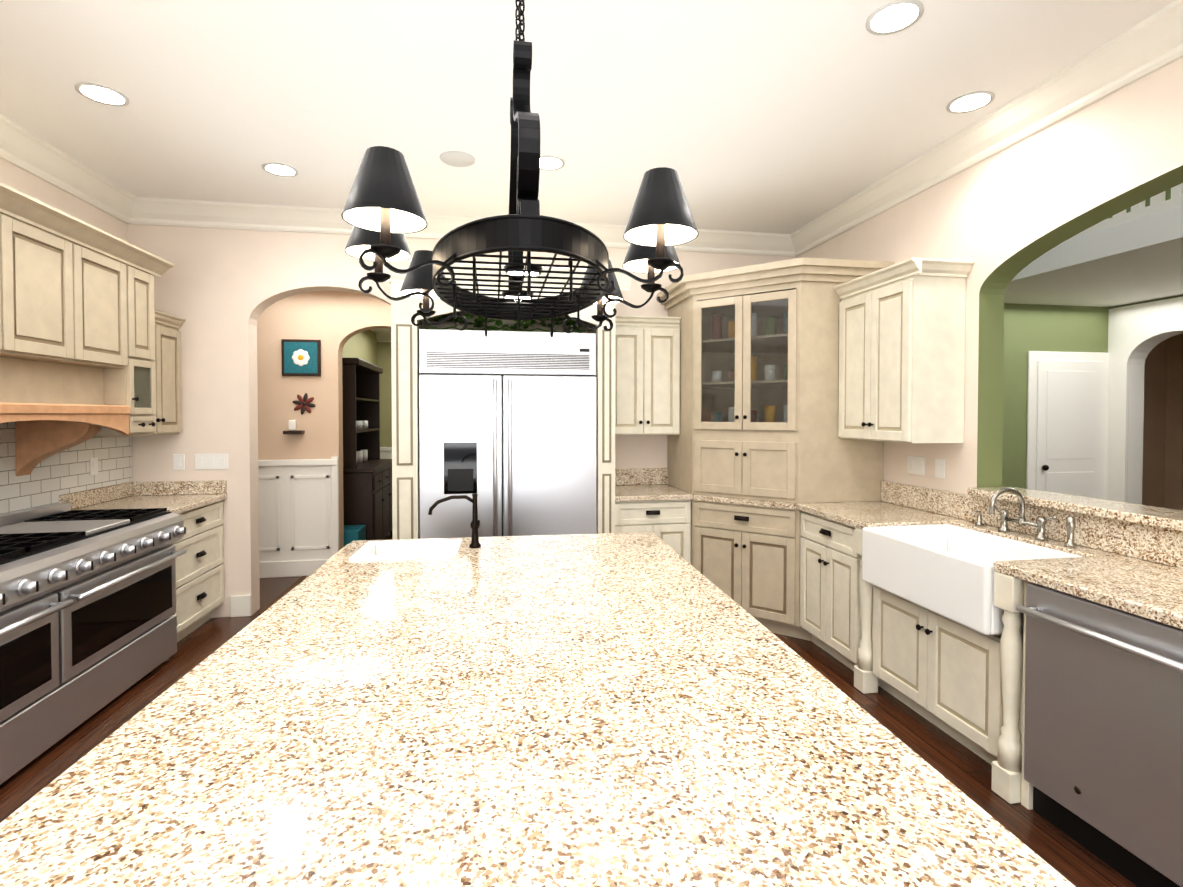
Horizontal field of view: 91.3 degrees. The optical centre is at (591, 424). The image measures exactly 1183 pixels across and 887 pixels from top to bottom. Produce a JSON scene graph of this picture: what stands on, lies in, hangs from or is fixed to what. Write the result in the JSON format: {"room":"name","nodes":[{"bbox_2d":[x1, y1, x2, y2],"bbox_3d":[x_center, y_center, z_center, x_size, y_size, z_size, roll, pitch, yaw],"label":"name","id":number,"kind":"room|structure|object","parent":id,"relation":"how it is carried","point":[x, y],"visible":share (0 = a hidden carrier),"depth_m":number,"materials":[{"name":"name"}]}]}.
{"room":"kitchen","nodes":[
{"label":"kitchen","id":0,"kind":"room"},
{"bbox_2d":[0,158,127,494],"bbox_3d":[-2.729,-0.004,0.056,0.160,3.050,8.720,0,1,-10],"label":"wall","id":1,"kind":"structure","parent":0,"point":[24,181],"depth_m":3.53,"materials":[{"name":"beige paint"}]},
{"bbox_2d":[0,202,23,413],"bbox_3d":[-2.763,-0.503,2.244,0.507,0.875,0.568,0,1,-10],"label":"upper cabinet","id":2,"kind":"object","parent":1,"relation":"attached to","point":[11,380],"depth_m":2.56,"materials":[{"name":"beige wood"}]},
{"bbox_2d":[20,210,87,413],"bbox_3d":[-2.838,-0.511,2.679,0.507,0.875,0.560,0,1,-10],"label":"upper cabinet","id":3,"kind":"object","parent":1,"relation":"attached to","point":[53,259],"depth_m":2.84,"materials":[{"name":"beige wood"}]},
{"bbox_2d":[0,114,147,224],"bbox_3d":[-2.583,-1.455,0.055,0.135,0.150,8.400,0,1,-10],"label":"crown molding","id":4,"kind":"structure","parent":1,"relation":"attached to","point":[19,147],"depth_m":3.46,"materials":[{"name":"white wood"}]},
{"bbox_2d":[16,262,167,437],"bbox_3d":[-2.973,-0.453,3.470,0.507,1.020,0.409,0,1,-10],"label":"upper cabinet","id":5,"kind":"object","parent":1,"relation":"attached to","point":[152,419],"depth_m":3.53,"materials":[{"name":"beige wood"}]},
{"bbox_2d":[56,482,131,509],"bbox_3d":[-2.956,0.505,1.953,0.021,0.099,4.596,0,1,-10],"label":"backsplash","id":6,"kind":"structure","parent":1,"relation":"attached to","point":[105,493],"depth_m":3.81,"materials":[{"name":"beige stone"}]},
{"bbox_2d":[90,457,97,475],"bbox_3d":[-3.271,0.271,3.804,0.010,0.115,0.075,0,1,-10],"label":"switch plate","id":7,"kind":"object","parent":1,"relation":"attached to","point":[93,461],"depth_m":3.80,"materials":[{"name":"white plastic"}]},
{"bbox_2d":[88,238,139,413],"bbox_3d":[-2.913,-0.519,3.114,0.507,0.875,0.566,0,1,-10],"label":"upper cabinet","id":8,"kind":"object","parent":1,"relation":"attached to","point":[90,351],"depth_m":3.29,"materials":[{"name":"beige wood"}]},
{"bbox_2d":[160,313,183,434],"bbox_3d":[-3.130,-0.351,3.912,0.347,0.840,0.645,0,1,-10],"label":"upper cabinet","id":9,"kind":"object","parent":1,"relation":"attached to","point":[172,335],"depth_m":4.15,"materials":[{"name":"beige wood"}]},
{"bbox_2d":[257,291,390,549],"bbox_3d":[-2.632,0.044,5.533,4.400,2.750,0.160,0,1,-10],"label":"wall","id":10,"kind":"structure","parent":0,"point":[334,322],"depth_m":5.44,"materials":[{"name":"beige paint"}]},
{"bbox_2d":[283,420,304,433],"bbox_3d":[-2.768,0.017,5.377,0.160,0.130,0.099,0,1,-10],"label":"shelf","id":11,"kind":"object","parent":10,"relation":"attached to","point":[292,427],"visible":0.96,"depth_m":5.35,"materials":[{"name":"brown wood"}]},
{"bbox_2d":[258,457,338,577],"bbox_3d":[-3.541,0.864,5.288,2.320,1.120,0.044,0,1,-10],"label":"wainscoting","id":12,"kind":"structure","parent":10,"relation":"attached to","point":[298,517],"depth_m":5.42,"materials":[{"name":"white wood"}]},
{"bbox_2d":[281,339,320,375],"bbox_3d":[-2.713,-0.628,5.405,0.340,0.340,0.038,0,1,-10],"label":"picture","id":13,"kind":"object","parent":10,"relation":"attached to","point":[301,357],"visible":1,"depth_m":5.39,"materials":[{"name":"teal wood"}]},
{"bbox_2d":[292,393,315,414],"bbox_3d":[-2.695,-0.199,5.421,0.206,0.206,0.018,0,1,-10],"label":"art","id":14,"kind":"object","parent":10,"relation":"attached to","point":[303,403],"visible":1,"depth_m":5.42,"materials":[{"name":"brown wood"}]},
{"bbox_2d":[342,330,377,365],"bbox_3d":[-3.064,0.012,7.285,0.100,2.750,3.440,0,1,-10],"label":"wall","id":15,"kind":"structure","parent":0,"point":[366,346],"depth_m":7.93,"materials":[{"name":"paint"}]},
{"bbox_2d":[371,328,390,333],"bbox_3d":[-2.860,-1.405,6.837,4.600,0.100,4.740,0,1,-10],"label":"ceiling","id":16,"kind":"structure","parent":0,"point":[383,330],"depth_m":8.47,"materials":[{"name":"white paint"}]},
{"bbox_2d":[378,342,391,446],"bbox_3d":[-2.449,-0.021,9.084,1.680,2.750,0.100,0,1,-10],"label":"wall","id":17,"kind":"structure","parent":0,"point":[384,348],"depth_m":8.90,"materials":[{"name":"green paint"}]},
{"bbox_2d":[376,333,391,458],"bbox_3d":[-2.470,-0.019,8.975,1.640,2.750,0.108,0,1,-10],"label":"trim","id":18,"kind":"structure","parent":17,"relation":"attached to","point":[385,452],"depth_m":8.87,"materials":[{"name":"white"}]},
{"bbox_2d":[127,224,796,617],"bbox_3d":[-0.795,-0.091,4.729,5.230,3.050,0.160,0,1,-10],"label":"wall","id":19,"kind":"structure","parent":0,"point":[219,290],"depth_m":4.33,"materials":[{"name":"beige paint"}]},
{"bbox_2d":[173,454,184,469],"bbox_3d":[-3.043,0.273,4.263,0.075,0.115,0.010,0,1,-10],"label":"switch plate","id":20,"kind":"object","parent":19,"relation":"attached to","point":[178,459],"depth_m":4.26,"materials":[{"name":"white plastic"}]},
{"bbox_2d":[132,480,226,493],"bbox_3d":[-3.028,0.462,4.260,0.614,0.099,0.024,0,1,-10],"label":"backsplash","id":21,"kind":"structure","parent":19,"relation":"attached to","point":[212,486],"depth_m":4.25,"materials":[{"name":"beige stone"}]},
{"bbox_2d":[195,454,227,469],"bbox_3d":[-2.823,0.273,4.301,0.218,0.112,0.010,0,1,-10],"label":"switch plate","id":22,"kind":"object","parent":19,"relation":"attached to","point":[202,461],"depth_m":4.30,"materials":[{"name":"white plastic"}]},
{"bbox_2d":[230,595,250,616],"bbox_3d":[-2.639,1.361,4.349,0.139,0.160,0.017,0,1,-10],"label":"baseboard","id":23,"kind":"structure","parent":19,"relation":"attached to","point":[240,605],"depth_m":4.34,"materials":[{"name":"white"}]},
{"bbox_2d":[136,197,791,255],"bbox_3d":[-0.775,-1.538,4.557,4.920,0.150,0.135,0,1,-10],"label":"crown molding","id":24,"kind":"structure","parent":19,"relation":"attached to","point":[153,211],"depth_m":4.34,"materials":[{"name":"white wood"}]},
{"bbox_2d":[0,532,1137,886],"bbox_3d":[1.797,1.519,3.397,15.000,0.120,16.000,0,1,-10],"label":"floor","id":25,"kind":"structure","parent":0,"point":[968,774],"depth_m":2.67,"materials":[{"name":"brown wood"}]},
{"bbox_2d":[0,502,186,784],"bbox_3d":[-2.729,0.974,2.824,0.728,0.990,1.510,0,1,-10],"label":"range","id":26,"kind":"object","parent":25,"relation":"on","point":[88,622],"visible":1,"depth_m":2.78,"materials":[{"name":"silver metal"}]},
{"bbox_2d":[170,498,226,641],"bbox_3d":[-2.990,1.004,3.921,0.617,0.890,0.725,0,1,-10],"label":"base cabinet","id":27,"kind":"object","parent":25,"relation":"on","point":[199,571],"depth_m":3.98,"materials":[{"name":"beige wood"}]},
{"bbox_2d":[76,494,226,513],"bbox_3d":[-2.978,0.539,3.913,0.642,0.039,0.727,0,1,-10],"label":"countertop","id":28,"kind":"structure","parent":27,"relation":"on","point":[174,503],"depth_m":3.92,"materials":[{"name":"beige stone"}]},
{"bbox_2d":[258,575,309,613],"bbox_3d":[-2.099,1.423,4.995,1.060,0.012,1.030,0,1,-10],"label":"rug","id":29,"kind":"object","parent":25,"relation":"on","point":[292,586],"visible":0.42,"depth_m":4.90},
{"bbox_2d":[344,525,365,545],"bbox_3d":[-2.511,1.232,5.916,0.320,0.360,0.330,0,1,-10],"label":"crate","id":30,"kind":"object","parent":25,"relation":"on","point":[354,533],"visible":0.23,"depth_m":5.79,"materials":[{"name":"teal"}]},
{"bbox_2d":[342,358,391,539],"bbox_3d":[-2.664,0.335,6.822,0.522,2.120,1.440,0,1,-10],"label":"hutch","id":31,"kind":"object","parent":25,"relation":"on","point":[367,486],"visible":0.67,"depth_m":6.31,"materials":[{"name":"brown wood"}]},
{"bbox_2d":[372,259,631,538],"bbox_3d":[-0.630,0.177,4.274,1.720,2.530,0.797,0,1,-10],"label":"surround","id":32,"kind":"object","parent":25,"relation":"on","point":[405,373],"visible":0.5,"depth_m":3.88,"materials":[{"name":"beige wood"}]},
{"bbox_2d":[419,329,596,538],"bbox_3d":[-0.612,0.392,4.298,1.218,2.100,0.748,0,1,-10],"label":"refrigerator","id":33,"kind":"object","parent":25,"relation":"on","point":[508,427],"visible":0.67,"depth_m":3.99,"materials":[{"name":"silver metal"}]},
{"bbox_2d":[425,312,586,332],"bbox_3d":[-0.613,-0.753,4.208,1.146,0.154,0.350,0,1,-10],"label":"ivy garland","id":34,"kind":"object","parent":33,"relation":"on","point":[480,320],"visible":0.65,"depth_m":4.17,"materials":[{"name":"green plant"}]},
{"bbox_2d":[0,532,1074,886],"bbox_3d":[-0.255,1.019,1.724,1.514,0.942,2.264,0,1,-10],"label":"kitchen island","id":35,"kind":"object","parent":25,"relation":"on","point":[614,710],"visible":1,"depth_m":0.99,"materials":[{"name":"stone"}]},
{"bbox_2d":[428,493,480,547],"bbox_3d":[-0.602,0.424,2.536,0.229,0.240,0.100,0,1,-10],"label":"island faucet","id":36,"kind":"object","parent":35,"relation":"on","point":[475,526],"visible":1,"depth_m":2.56,"materials":[{"name":"brown metal"}]},
{"bbox_2d":[615,315,692,563],"bbox_3d":[0.403,0.298,4.527,0.594,2.280,0.651,0,1,-10],"label":"tall cabinet","id":37,"kind":"object","parent":25,"relation":"on","point":[647,375],"visible":0.5,"depth_m":4.49,"materials":[{"name":"beige wood"}]},
{"bbox_2d":[691,497,811,640],"bbox_3d":[1.317,0.995,4.434,1.167,0.890,1.167,0,1,-10],"label":"base cabinet","id":38,"kind":"object","parent":25,"relation":"on","point":[752,556],"depth_m":4.01,"materials":[{"name":"wood"}]},
{"bbox_2d":[705,501,796,508],"bbox_3d":[1.317,0.529,4.426,1.167,0.039,1.167,0,1,-10],"label":"countertop","id":39,"kind":"structure","parent":38,"relation":"on","point":[706,502],"depth_m":3.93,"materials":[{"name":"beige stone"}]},
{"bbox_2d":[667,425,883,508],"bbox_3d":[1.317,0.274,4.421,1.167,0.469,1.167,0,1,-10],"label":"upper cabinet","id":40,"kind":"object","parent":38,"relation":"on","point":[758,449],"depth_m":3.94,"materials":[{"name":"wood"}]},
{"bbox_2d":[797,509,861,688],"bbox_3d":[1.739,1.010,3.596,0.617,0.890,0.622,0,1,-10],"label":"base cabinet","id":41,"kind":"object","parent":25,"relation":"on","point":[830,552],"depth_m":3.49,"materials":[{"name":"beige wood"}]},
{"bbox_2d":[797,501,968,532],"bbox_3d":[1.735,0.546,3.535,0.642,0.039,0.724,0,1,-10],"label":"countertop","id":42,"kind":"structure","parent":41,"relation":"on","point":[858,515],"depth_m":3.42,"materials":[{"name":"beige stone"}]},
{"bbox_2d":[862,524,1082,634],"bbox_3d":[1.784,0.700,2.770,0.533,0.290,0.800,0,1,-10],"label":"farmhouse sink","id":43,"kind":"object","parent":42,"relation":"in","point":[946,571],"visible":0.77,"depth_m":2.73,"materials":[{"name":"white ceramic"}]},
{"bbox_2d":[971,488,1076,547],"bbox_3d":[2.023,0.421,2.810,0.206,0.236,0.532,0,1,-10],"label":"bridge faucet","id":44,"kind":"object","parent":42,"relation":"on","point":[1041,523],"visible":0.98,"depth_m":2.79,"materials":[{"name":"silver metal"}]},
{"bbox_2d":[861,577,1016,709],"bbox_3d":[1.849,1.166,3.015,0.597,0.600,0.557,0,1,-10],"label":"base cabinet","id":45,"kind":"object","parent":25,"relation":"on","point":[886,617],"depth_m":3.03,"materials":[{"name":"beige wood"}]},
{"bbox_2d":[913,593,1032,808],"bbox_3d":[1.924,1.174,2.578,0.597,0.600,0.556,0,1,-10],"label":"base cabinet","id":46,"kind":"object","parent":25,"relation":"on","point":[968,683],"depth_m":2.45,"materials":[{"name":"beige wood"}]},
{"bbox_2d":[993,553,1182,629],"bbox_3d":[2.209,0.597,0.771,0.642,0.039,3.274,0,1,-10],"label":"countertop","id":47,"kind":"structure","parent":46,"relation":"on","point":[1149,590],"depth_m":2.07,"materials":[{"name":"beige stone"}]},
{"bbox_2d":[1016,582,1182,886],"bbox_3d":[1.979,1.042,1.948,0.688,0.887,0.624,0,1,-10],"label":"dishwasher","id":48,"kind":"object","parent":25,"relation":"on","point":[1103,749],"visible":0.92,"depth_m":1.91,"materials":[{"name":"silver metal"}]},
{"bbox_2d":[0,0,1175,233],"bbox_3d":[-0.073,-1.598,0.482,5.550,0.120,8.720,0,1,-10],"label":"ceiling","id":49,"kind":"structure","parent":0,"point":[776,116],"depth_m":2.72,"materials":[{"name":"white paint"}]},
{"bbox_2d":[75,83,128,105],"bbox_3d":[-2.335,-1.577,2.764,0.198,0.005,0.198,0,1,-19],"label":"recessed light","id":50,"kind":"object","parent":49,"relation":"in","point":[102,94],"depth_m":2.76,"materials":[{"name":"white"}]},
{"bbox_2d":[262,163,297,176],"bbox_3d":[-1.943,-1.593,3.612,0.198,0.005,0.198,0,1,17],"label":"recessed light","id":51,"kind":"object","parent":49,"relation":"in","point":[279,169],"depth_m":3.61,"materials":[{"name":"white"}]},
{"bbox_2d":[440,151,474,166],"bbox_3d":[-0.801,-1.590,3.462,0.209,0.006,0.209,0,1,-19],"label":"ceiling speaker","id":52,"kind":"object","parent":49,"relation":"in","point":[452,158],"depth_m":3.46,"materials":[{"name":"white plastic"}]},
{"bbox_2d":[341,0,698,336],"bbox_3d":[-0.203,-0.925,1.639,0.942,1.266,0.931,0,1,-10],"label":"chandelier","id":53,"kind":"object","parent":49,"relation":"hanging from","point":[382,213],"visible":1,"depth_m":1.32,"materials":[{"name":"black metal"}]},
{"bbox_2d":[540,155,564,169],"bbox_3d":[-0.262,-1.591,3.514,0.198,0.005,0.198,-1,1,-37],"label":"recessed light","id":54,"kind":"object","parent":49,"relation":"in","point":[548,162],"depth_m":3.51,"materials":[{"name":"white"}]},
{"bbox_2d":[866,0,923,34],"bbox_3d":[1.166,-1.567,2.227,0.198,0.005,0.198,-1,1,-37],"label":"recessed light","id":55,"kind":"object","parent":49,"relation":"in","point":[893,17],"depth_m":2.23,"materials":[{"name":"white"}]},
{"bbox_2d":[946,91,994,113],"bbox_3d":[1.853,-1.578,2.832,0.198,0.005,0.198,0,1,-19],"label":"recessed light","id":56,"kind":"object","parent":49,"relation":"in","point":[976,100],"depth_m":2.83,"materials":[{"name":"white"}]},
{"bbox_2d":[689,293,740,424],"bbox_3d":[0.908,-0.463,4.150,0.269,0.881,0.269,0,1,-10],"label":"door","id":57,"kind":"structure","parent":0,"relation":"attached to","point":[716,399],"depth_m":4.21,"materials":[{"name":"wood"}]},
{"bbox_2d":[741,285,800,424],"bbox_3d":[1.210,-0.459,3.937,0.269,0.881,0.269,0,1,-10],"label":"door","id":58,"kind":"structure","parent":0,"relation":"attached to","point":[770,314],"depth_m":3.98,"materials":[{"name":"wood"}]},
{"bbox_2d":[797,57,1182,495],"bbox_3d":[2.584,-0.021,0.966,0.160,3.050,8.720,0,1,-10],"label":"wall","id":59,"kind":"structure","parent":0,"point":[1002,219],"depth_m":3.06,"materials":[{"name":"beige paint"}]},
{"bbox_2d":[837,277,860,439],"bbox_3d":[1.853,-0.412,3.704,0.347,1.010,0.396,0,1,-10],"label":"upper cabinet","id":60,"kind":"object","parent":59,"relation":"attached to","point":[849,417],"depth_m":3.74,"materials":[{"name":"beige wood"}]},
{"bbox_2d":[861,257,968,442],"bbox_3d":[1.900,-0.407,3.427,0.347,1.010,0.395,0,1,-10],"label":"upper cabinet","id":61,"kind":"object","parent":59,"relation":"attached to","point":[901,351],"depth_m":3.25,"materials":[{"name":"beige wood"}]},
{"bbox_2d":[907,456,924,475],"bbox_3d":[2.040,0.254,3.638,0.010,0.115,0.150,0,1,-10],"label":"switch plate","id":62,"kind":"object","parent":59,"relation":"attached to","point":[915,465],"depth_m":3.63,"materials":[{"name":"white plastic"}]},
{"bbox_2d":[935,458,944,478],"bbox_3d":[2.073,0.258,3.441,0.010,0.115,0.075,0,1,-10],"label":"switch plate","id":63,"kind":"object","parent":59,"relation":"attached to","point":[939,463],"depth_m":3.44,"materials":[{"name":"white plastic"}]},
{"bbox_2d":[787,0,1182,256],"bbox_3d":[2.438,-1.471,0.914,0.135,0.150,8.400,0,1,-10],"label":"crown molding","id":64,"kind":"structure","parent":59,"relation":"attached to","point":[1148,46],"depth_m":2.82,"materials":[{"name":"white wood"}]},
{"bbox_2d":[881,481,1182,568],"bbox_3d":[2.383,0.488,1.575,0.024,0.147,4.804,0,1,-10],"label":"backsplash","id":65,"kind":"structure","parent":59,"relation":"attached to","point":[1164,546],"depth_m":2.68,"materials":[{"name":"beige stone"}]},
{"bbox_2d":[967,487,1182,530],"bbox_3d":[2.568,0.402,1.034,0.290,0.039,4.384,0,1,-10],"label":"granite bar ledge","id":66,"kind":"object","parent":59,"relation":"on","point":[1167,518],"visible":0.91,"depth_m":2.56,"materials":[{"name":"beige stone"}]},
{"bbox_2d":[1002,216,1111,487],"bbox_3d":[3.666,-1.583,5.608,3.550,6.000,0.120,0,1,-10],"label":"wall","id":67,"kind":"structure","parent":0,"point":[1051,328],"depth_m":5.67,"materials":[{"name":"green paint"}]},
{"bbox_2d":[1026,351,1108,499],"bbox_3d":[4.743,0.346,5.722,0.940,2.140,0.086,0,1,-10],"label":"door","id":68,"kind":"structure","parent":67,"relation":"attached to","point":[1067,418],"depth_m":5.72,"materials":[{"name":"white wood"}]},
{"bbox_2d":[1004,204,1182,306],"bbox_3d":[5.111,-2.813,1.855,5.160,3.400,9.400,0,1,-10],"label":"ceiling","id":69,"kind":"structure","parent":0,"point":[1138,259],"depth_m":4.34,"materials":[{"name":"white paint"}]},
{"bbox_2d":[1071,183,1182,237],"bbox_3d":[4.032,-1.803,1.303,0.080,0.999,8.440,0,1,-10],"label":"balcony railing","id":70,"kind":"object","parent":69,"relation":"on","point":[1158,202],"visible":0.1,"depth_m":3.74,"materials":[{"name":"white painted wood"}]},
{"bbox_2d":[1107,188,1182,504],"bbox_3d":[6.038,-1.507,1.530,0.210,6.000,8.720,0,1,-10],"label":"wall","id":71,"kind":"structure","parent":0,"point":[1138,332],"depth_m":5.68,"materials":[{"name":"white paint"}]},
{"bbox_2d":[1142,333,1182,509],"bbox_3d":[6.202,-0.084,5.725,1.520,3.000,2.040,0,1,-10],"label":"doorway","id":72,"kind":"object","parent":71,"relation":"in","point":[1162,482],"visible":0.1,"depth_m":6.71,"materials":[{"name":"brown wood"}]}
]}

